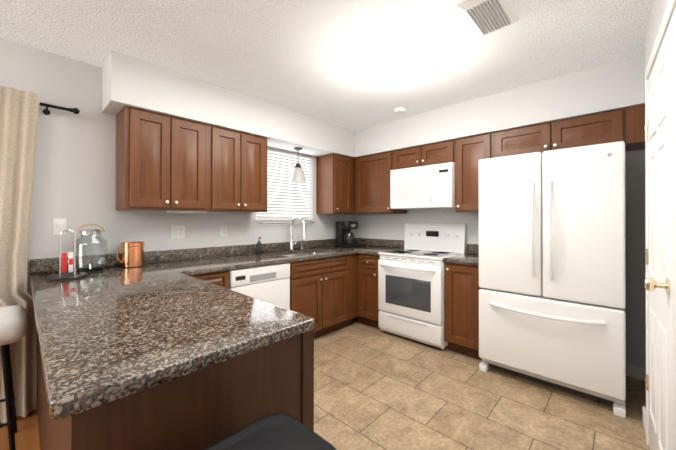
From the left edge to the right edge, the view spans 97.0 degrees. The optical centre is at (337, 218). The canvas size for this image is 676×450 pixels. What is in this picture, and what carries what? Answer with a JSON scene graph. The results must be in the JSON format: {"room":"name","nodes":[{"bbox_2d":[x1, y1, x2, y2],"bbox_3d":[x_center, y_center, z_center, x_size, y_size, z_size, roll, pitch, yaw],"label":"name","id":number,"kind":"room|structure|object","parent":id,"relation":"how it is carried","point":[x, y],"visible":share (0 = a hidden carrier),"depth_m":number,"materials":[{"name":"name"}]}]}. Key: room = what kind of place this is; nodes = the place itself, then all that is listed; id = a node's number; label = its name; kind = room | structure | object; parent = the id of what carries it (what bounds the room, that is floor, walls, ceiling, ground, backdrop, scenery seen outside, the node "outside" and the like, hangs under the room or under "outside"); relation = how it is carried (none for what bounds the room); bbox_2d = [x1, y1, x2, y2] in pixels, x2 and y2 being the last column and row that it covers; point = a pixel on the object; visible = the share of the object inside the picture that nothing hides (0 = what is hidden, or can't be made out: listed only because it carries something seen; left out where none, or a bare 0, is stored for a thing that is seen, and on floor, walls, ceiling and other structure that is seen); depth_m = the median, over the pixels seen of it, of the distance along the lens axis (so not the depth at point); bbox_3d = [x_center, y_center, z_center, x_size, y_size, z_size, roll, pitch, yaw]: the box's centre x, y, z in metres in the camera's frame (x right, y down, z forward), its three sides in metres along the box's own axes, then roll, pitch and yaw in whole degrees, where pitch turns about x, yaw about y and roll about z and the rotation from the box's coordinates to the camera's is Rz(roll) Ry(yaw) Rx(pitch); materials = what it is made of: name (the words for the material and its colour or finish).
{"room":"kitchen","nodes":[
{"label":"kitchen","id":0,"kind":"room"},
{"bbox_2d":[0,406,39,449],"bbox_3d":[-1.170,1.322,-1.236,6.100,0.060,3.700,0,0,43],"label":"floor","id":1,"kind":"structure","parent":0,"point":[27,436],"depth_m":1.80,"materials":[{"name":"brown wood"}]},
{"bbox_2d":[0,305,27,449],"bbox_3d":[-1.954,0.912,1.576,0.440,0.776,0.440,0,0,43],"label":"bar stool","id":2,"kind":"object","parent":1,"relation":"on","point":[13,324],"visible":1,"depth_m":1.58,"materials":[{"name":"fabric"}]},
{"bbox_2d":[0,38,352,405],"bbox_3d":[-2.191,0.058,2.070,0.120,2.484,7.100,0,0,43],"label":"wall","id":3,"kind":"structure","parent":0,"point":[75,175],"depth_m":2.27,"materials":[{"name":"paint"}]},
{"bbox_2d":[0,86,79,423],"bbox_3d":[-2.381,0.222,1.658,0.165,2.115,1.441,0,0,43],"label":"curtain","id":4,"kind":"object","parent":3,"relation":"attached to","point":[19,113],"visible":0.92,"depth_m":1.93,"materials":[{"name":"fabric"}]},
{"bbox_2d":[53,219,66,234],"bbox_3d":[-2.011,0.060,2.161,0.011,0.120,0.074,0,0,43],"label":"switch plate","id":5,"kind":"object","parent":3,"relation":"attached to","point":[59,226],"visible":0.9,"depth_m":2.16,"materials":[{"name":"white plastic"}]},
{"bbox_2d":[116,106,211,213],"bbox_3d":[-1.460,-0.449,2.515,0.327,0.760,0.611,0,0,43],"label":"upper cabinet","id":6,"kind":"object","parent":3,"relation":"attached to","point":[168,164],"depth_m":2.36,"materials":[{"name":"brown wood"}]},
{"bbox_2d":[171,225,184,238],"bbox_3d":[-1.465,0.122,2.742,0.007,0.120,0.120,0,0,43],"label":"electrical outlet plate","id":7,"kind":"object","parent":3,"relation":"attached to","point":[177,231],"visible":1,"depth_m":2.74,"materials":[{"name":"white plastic"}]},
{"bbox_2d":[220,225,226,236],"bbox_3d":[-1.168,0.128,3.057,0.007,0.120,0.074,0,0,43],"label":"electrical outlet plate","id":8,"kind":"object","parent":3,"relation":"attached to","point":[223,230],"visible":1,"depth_m":3.05,"materials":[{"name":"white plastic"}]},
{"bbox_2d":[212,126,266,211],"bbox_3d":[-1.041,-0.448,2.959,0.327,0.760,0.610,0,0,43],"label":"upper cabinet","id":9,"kind":"object","parent":3,"relation":"attached to","point":[239,159],"depth_m":2.83,"materials":[{"name":"brown wood"}]},
{"bbox_2d":[255,147,314,223],"bbox_3d":[-0.646,-0.396,3.666,0.167,0.918,0.880,0,0,43],"label":"window blinds","id":10,"kind":"object","parent":3,"relation":"attached to","point":[287,200],"visible":0.71,"depth_m":3.68,"materials":[{"name":"white plastic"}]},
{"bbox_2d":[316,153,351,213],"bbox_3d":[-0.052,-0.445,4.006,0.327,0.760,0.340,0,0,43],"label":"upper cabinet","id":11,"kind":"object","parent":3,"relation":"attached to","point":[333,171],"depth_m":3.89,"materials":[{"name":"brown wood"}]},
{"bbox_2d":[352,158,354,213],"bbox_3d":[0.203,-0.444,4.276,0.327,0.760,0.402,0,0,43],"label":"upper cabinet","id":12,"kind":"object","parent":3,"relation":"attached to","point":[353,159],"depth_m":4.08,"materials":[{"name":"brown wood"}]},
{"bbox_2d":[102,50,353,157],"bbox_3d":[-0.816,-1.004,3.180,0.352,0.351,2.640,0,0,43],"label":"soffit","id":13,"kind":"structure","parent":0,"point":[129,81],"depth_m":2.62,"materials":[{"name":"paint"}]},
{"bbox_2d":[290,147,305,182],"bbox_3d":[-0.470,-0.628,3.516,0.180,0.395,0.180,0,0,43],"label":"pendant lamp","id":14,"kind":"object","parent":13,"relation":"hanging from","point":[297,175],"visible":1,"depth_m":3.47,"materials":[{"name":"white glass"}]},
{"bbox_2d":[0,0,653,130],"bbox_3d":[-0.003,-1.219,0.006,6.100,0.060,7.100,0,0,43],"label":"ceiling","id":15,"kind":"structure","parent":0,"point":[313,58],"depth_m":2.01,"materials":[{"name":"white paint"}]},
{"bbox_2d":[394,107,405,113],"bbox_3d":[0.672,-1.162,3.234,0.130,0.036,0.130,0,0,43],"label":"smoke detector","id":16,"kind":"object","parent":15,"relation":"attached to","point":[400,110],"visible":1,"depth_m":3.20,"materials":[{"name":"white plastic"}]},
{"bbox_2d":[457,0,518,35],"bbox_3d":[0.868,-1.167,1.715,0.220,0.034,0.370,0,0,43],"label":"ceiling vent","id":17,"kind":"object","parent":15,"relation":"in","point":[484,17],"visible":1,"depth_m":1.69,"materials":[{"name":"white metal"}]},
{"bbox_2d":[314,321,649,449],"bbox_3d":[1.267,1.329,1.345,6.100,0.060,3.400,0,0,43],"label":"floor","id":18,"kind":"structure","parent":0,"point":[376,388],"depth_m":2.08,"materials":[{"name":"beige tile"}]},
{"bbox_2d":[37,320,320,449],"bbox_3d":[-1.094,0.860,1.615,2.092,0.880,0.699,0,0,43],"label":"base cabinet","id":19,"kind":"object","parent":18,"relation":"on","point":[204,408],"depth_m":0.88,"materials":[{"name":"brown wood"}]},
{"bbox_2d":[31,270,313,419],"bbox_3d":[-0.854,0.398,1.364,1.440,0.040,0.730,0,0,43],"label":"countertop","id":20,"kind":"structure","parent":19,"relation":"on","point":[113,330],"depth_m":1.01,"materials":[{"name":"stone"}]},
{"bbox_2d":[30,238,369,285],"bbox_3d":[-0.703,0.353,3.062,0.674,0.140,3.407,0,0,43],"label":"countertop","id":21,"kind":"structure","parent":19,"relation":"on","point":[222,258],"depth_m":2.65,"materials":[{"name":"stone"}]},
{"bbox_2d":[45,229,88,279],"bbox_3d":[-1.745,0.224,1.930,0.210,0.309,0.210,0,0,43],"label":"tray stand","id":22,"kind":"object","parent":21,"relation":"on","point":[65,275],"visible":1,"depth_m":1.92,"materials":[{"name":"black plastic"}]},
{"bbox_2d":[73,223,107,271],"bbox_3d":[-1.791,0.207,2.173,0.246,0.345,0.196,0,0,43],"label":"glass jar","id":23,"kind":"object","parent":21,"relation":"on","point":[89,268],"visible":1,"depth_m":2.16,"materials":[{"name":"clear glass"}]},
{"bbox_2d":[117,241,143,267],"bbox_3d":[-1.647,0.281,2.376,0.156,0.198,0.182,0,0,43],"label":"mug","id":24,"kind":"object","parent":21,"relation":"on","point":[132,253],"visible":1,"depth_m":2.33,"materials":[{"name":"brown metal"}]},
{"bbox_2d":[256,237,261,253],"bbox_3d":[-0.853,0.292,3.240,0.072,0.181,0.064,0,0,43],"label":"soap dispenser","id":25,"kind":"object","parent":21,"relation":"on","point":[258,247],"visible":0.98,"depth_m":3.22,"materials":[{"name":"black plastic"}]},
{"bbox_2d":[289,216,306,250],"bbox_3d":[-0.415,0.176,3.534,0.298,0.415,0.218,0,0,43],"label":"faucet","id":26,"kind":"object","parent":21,"relation":"on","point":[292,243],"visible":1,"depth_m":3.53,"materials":[{"name":"silver metal"}]},
{"bbox_2d":[281,252,321,255],"bbox_3d":[-0.398,0.526,3.422,0.442,0.203,0.762,0,0,43],"label":"sink basin","id":27,"kind":"object","parent":21,"relation":"in","point":[308,252],"depth_m":3.66,"materials":[{"name":"silver metal"}]},
{"bbox_2d":[336,221,357,246],"bbox_3d":[0.117,0.209,4.129,0.238,0.350,0.226,0,0,43],"label":"coffee maker","id":28,"kind":"object","parent":21,"relation":"on","point":[345,236],"visible":1,"depth_m":4.08,"materials":[{"name":"black plastic"}]},
{"bbox_2d":[190,270,228,288],"bbox_3d":[-1.250,0.862,2.516,0.627,0.880,0.400,0,0,43],"label":"base cabinet","id":29,"kind":"object","parent":18,"relation":"on","point":[221,278],"depth_m":2.37,"materials":[{"name":"brown wood"}]},
{"bbox_2d":[229,263,289,309],"bbox_3d":[-0.890,0.863,2.876,0.622,0.879,0.610,0,0,43],"label":"dishwasher","id":30,"kind":"object","parent":18,"relation":"on","point":[269,284],"visible":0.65,"depth_m":2.69,"materials":[{"name":"white enameled metal"},{"name":"black plastic"}]},
{"bbox_2d":[205,413,335,449],"bbox_3d":[-0.215,0.930,0.662,0.287,0.733,0.422,0,0,43],"label":"trash can","id":31,"kind":"object","parent":18,"relation":"on","point":[279,431],"visible":1,"depth_m":0.77,"materials":[{"name":"black plastic"}]},
{"bbox_2d":[281,252,348,335],"bbox_3d":[-0.393,0.864,3.424,0.627,0.880,0.860,0,0,43],"label":"base cabinet","id":32,"kind":"object","parent":18,"relation":"on","point":[319,288],"depth_m":3.23,"materials":[{"name":"brown wood"}]},
{"bbox_2d":[349,254,357,324],"bbox_3d":[-0.040,0.865,3.812,0.607,0.880,0.186,0,0,43],"label":"base cabinet","id":33,"kind":"object","parent":18,"relation":"on","point":[353,258],"depth_m":3.61,"materials":[{"name":"brown wood"}]},
{"bbox_2d":[357,254,379,328],"bbox_3d":[0.575,0.865,3.766,0.299,0.880,0.626,0,0,43],"label":"base cabinet","id":34,"kind":"object","parent":18,"relation":"on","point":[368,310],"depth_m":3.55,"materials":[{"name":"brown wood"}]},
{"bbox_2d":[362,238,403,254],"bbox_3d":[0.582,0.354,3.746,0.257,0.140,0.647,0,0,43],"label":"countertop","id":35,"kind":"structure","parent":34,"relation":"on","point":[375,246],"depth_m":3.98,"materials":[{"name":"stone"}]},
{"bbox_2d":[378,223,466,349],"bbox_3d":[0.927,0.681,3.360,0.758,1.245,0.716,0,0,43],"label":"range","id":36,"kind":"object","parent":18,"relation":"on","point":[411,290],"visible":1,"depth_m":3.19,"materials":[{"name":"white enameled metal"},{"name":"dark glass"}]},
{"bbox_2d":[445,262,481,359],"bbox_3d":[1.373,0.863,3.012,0.357,0.880,0.626,0,0,43],"label":"base cabinet","id":37,"kind":"object","parent":18,"relation":"on","point":[462,287],"depth_m":2.79,"materials":[{"name":"brown wood"}]},
{"bbox_2d":[443,244,478,265],"bbox_3d":[1.366,0.353,3.006,0.358,0.140,0.647,0,0,43],"label":"countertop","id":38,"kind":"structure","parent":37,"relation":"on","point":[471,257],"depth_m":2.94,"materials":[{"name":"stone"}]},
{"bbox_2d":[479,141,625,417],"bbox_3d":[1.756,0.398,2.485,0.908,1.807,0.814,0,0,43],"label":"fridge","id":39,"kind":"object","parent":18,"relation":"on","point":[552,286],"visible":1,"depth_m":2.17,"materials":[{"name":"white painted metal"}]},
{"bbox_2d":[354,54,644,157],"bbox_3d":[1.225,-1.004,3.330,3.114,0.351,0.375,0,0,43],"label":"soffit","id":40,"kind":"structure","parent":0,"point":[620,84],"depth_m":2.68,"materials":[{"name":"paint"}]},
{"bbox_2d":[353,149,645,367],"bbox_3d":[1.462,0.062,3.448,3.300,2.484,0.120,0,0,43],"label":"wall","id":41,"kind":"structure","parent":0,"point":[383,226],"depth_m":2.47,"materials":[{"name":"paint"}]},
{"bbox_2d":[355,151,406,213],"bbox_3d":[0.560,-0.445,3.970,0.603,0.760,0.354,0,0,43],"label":"upper cabinet","id":42,"kind":"object","parent":41,"relation":"attached to","point":[372,172],"depth_m":3.84,"materials":[{"name":"brown wood"}]},
{"bbox_2d":[391,146,418,169],"bbox_3d":[0.919,-0.707,3.632,0.380,0.238,0.354,0,0,43],"label":"upper cabinet","id":43,"kind":"object","parent":41,"relation":"attached to","point":[408,157],"depth_m":3.52,"materials":[{"name":"brown wood"}]},
{"bbox_2d":[419,140,454,165],"bbox_3d":[1.195,-0.708,3.371,0.380,0.238,0.354,0,0,43],"label":"upper cabinet","id":44,"kind":"object","parent":41,"relation":"attached to","point":[441,152],"depth_m":3.25,"materials":[{"name":"brown wood"}]},
{"bbox_2d":[390,162,454,209],"bbox_3d":[1.026,-0.349,3.468,0.756,0.470,0.445,0,0,43],"label":"microwave","id":45,"kind":"object","parent":44,"relation":"attached to","point":[424,187],"visible":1,"depth_m":3.29,"materials":[{"name":"white"}]},
{"bbox_2d":[455,132,494,211],"bbox_3d":[1.466,-0.447,3.114,0.362,0.760,0.354,0,0,43],"label":"upper cabinet","id":46,"kind":"object","parent":41,"relation":"attached to","point":[468,150],"depth_m":3.01,"materials":[{"name":"brown wood"}]},
{"bbox_2d":[495,123,546,157],"bbox_3d":[1.766,-0.693,2.831,0.460,0.270,0.354,0,0,43],"label":"upper cabinet","id":47,"kind":"object","parent":41,"relation":"attached to","point":[533,138],"depth_m":2.70,"materials":[{"name":"brown wood"}]},
{"bbox_2d":[547,107,630,150],"bbox_3d":[2.101,-0.694,2.515,0.461,0.270,0.354,0,0,43],"label":"upper cabinet","id":48,"kind":"object","parent":41,"relation":"attached to","point":[626,125],"depth_m":2.37,"materials":[{"name":"brown wood"}]},
{"bbox_2d":[626,364,645,380],"bbox_3d":[2.431,1.251,2.430,0.132,0.100,0.019,0,0,43],"label":"baseboard","id":49,"kind":"structure","parent":41,"relation":"attached to","point":[636,372],"depth_m":2.43,"materials":[{"name":"white"}]},
{"bbox_2d":[645,0,668,68],"bbox_3d":[-0.102,0.052,-0.581,0.415,2.484,6.499,0,0,43],"label":"wall","id":50,"kind":"structure","parent":0,"point":[656,16],"depth_m":1.64,"materials":[{"name":"paint"}]},
{"bbox_2d":[642,406,645,433],"bbox_3d":[1.898,1.250,1.844,0.023,0.100,0.190,0,0,43],"label":"baseboard","id":51,"kind":"structure","parent":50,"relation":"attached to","point":[644,415],"depth_m":1.87,"materials":[{"name":"white wood"}]},
{"bbox_2d":[644,0,675,449],"bbox_3d":[1.302,0.215,1.182,0.122,2.166,1.575,0,0,43],"label":"closet door","id":52,"kind":"structure","parent":50,"relation":"in","point":[660,164],"depth_m":1.34,"materials":[{"name":"white wood"}]}
]}

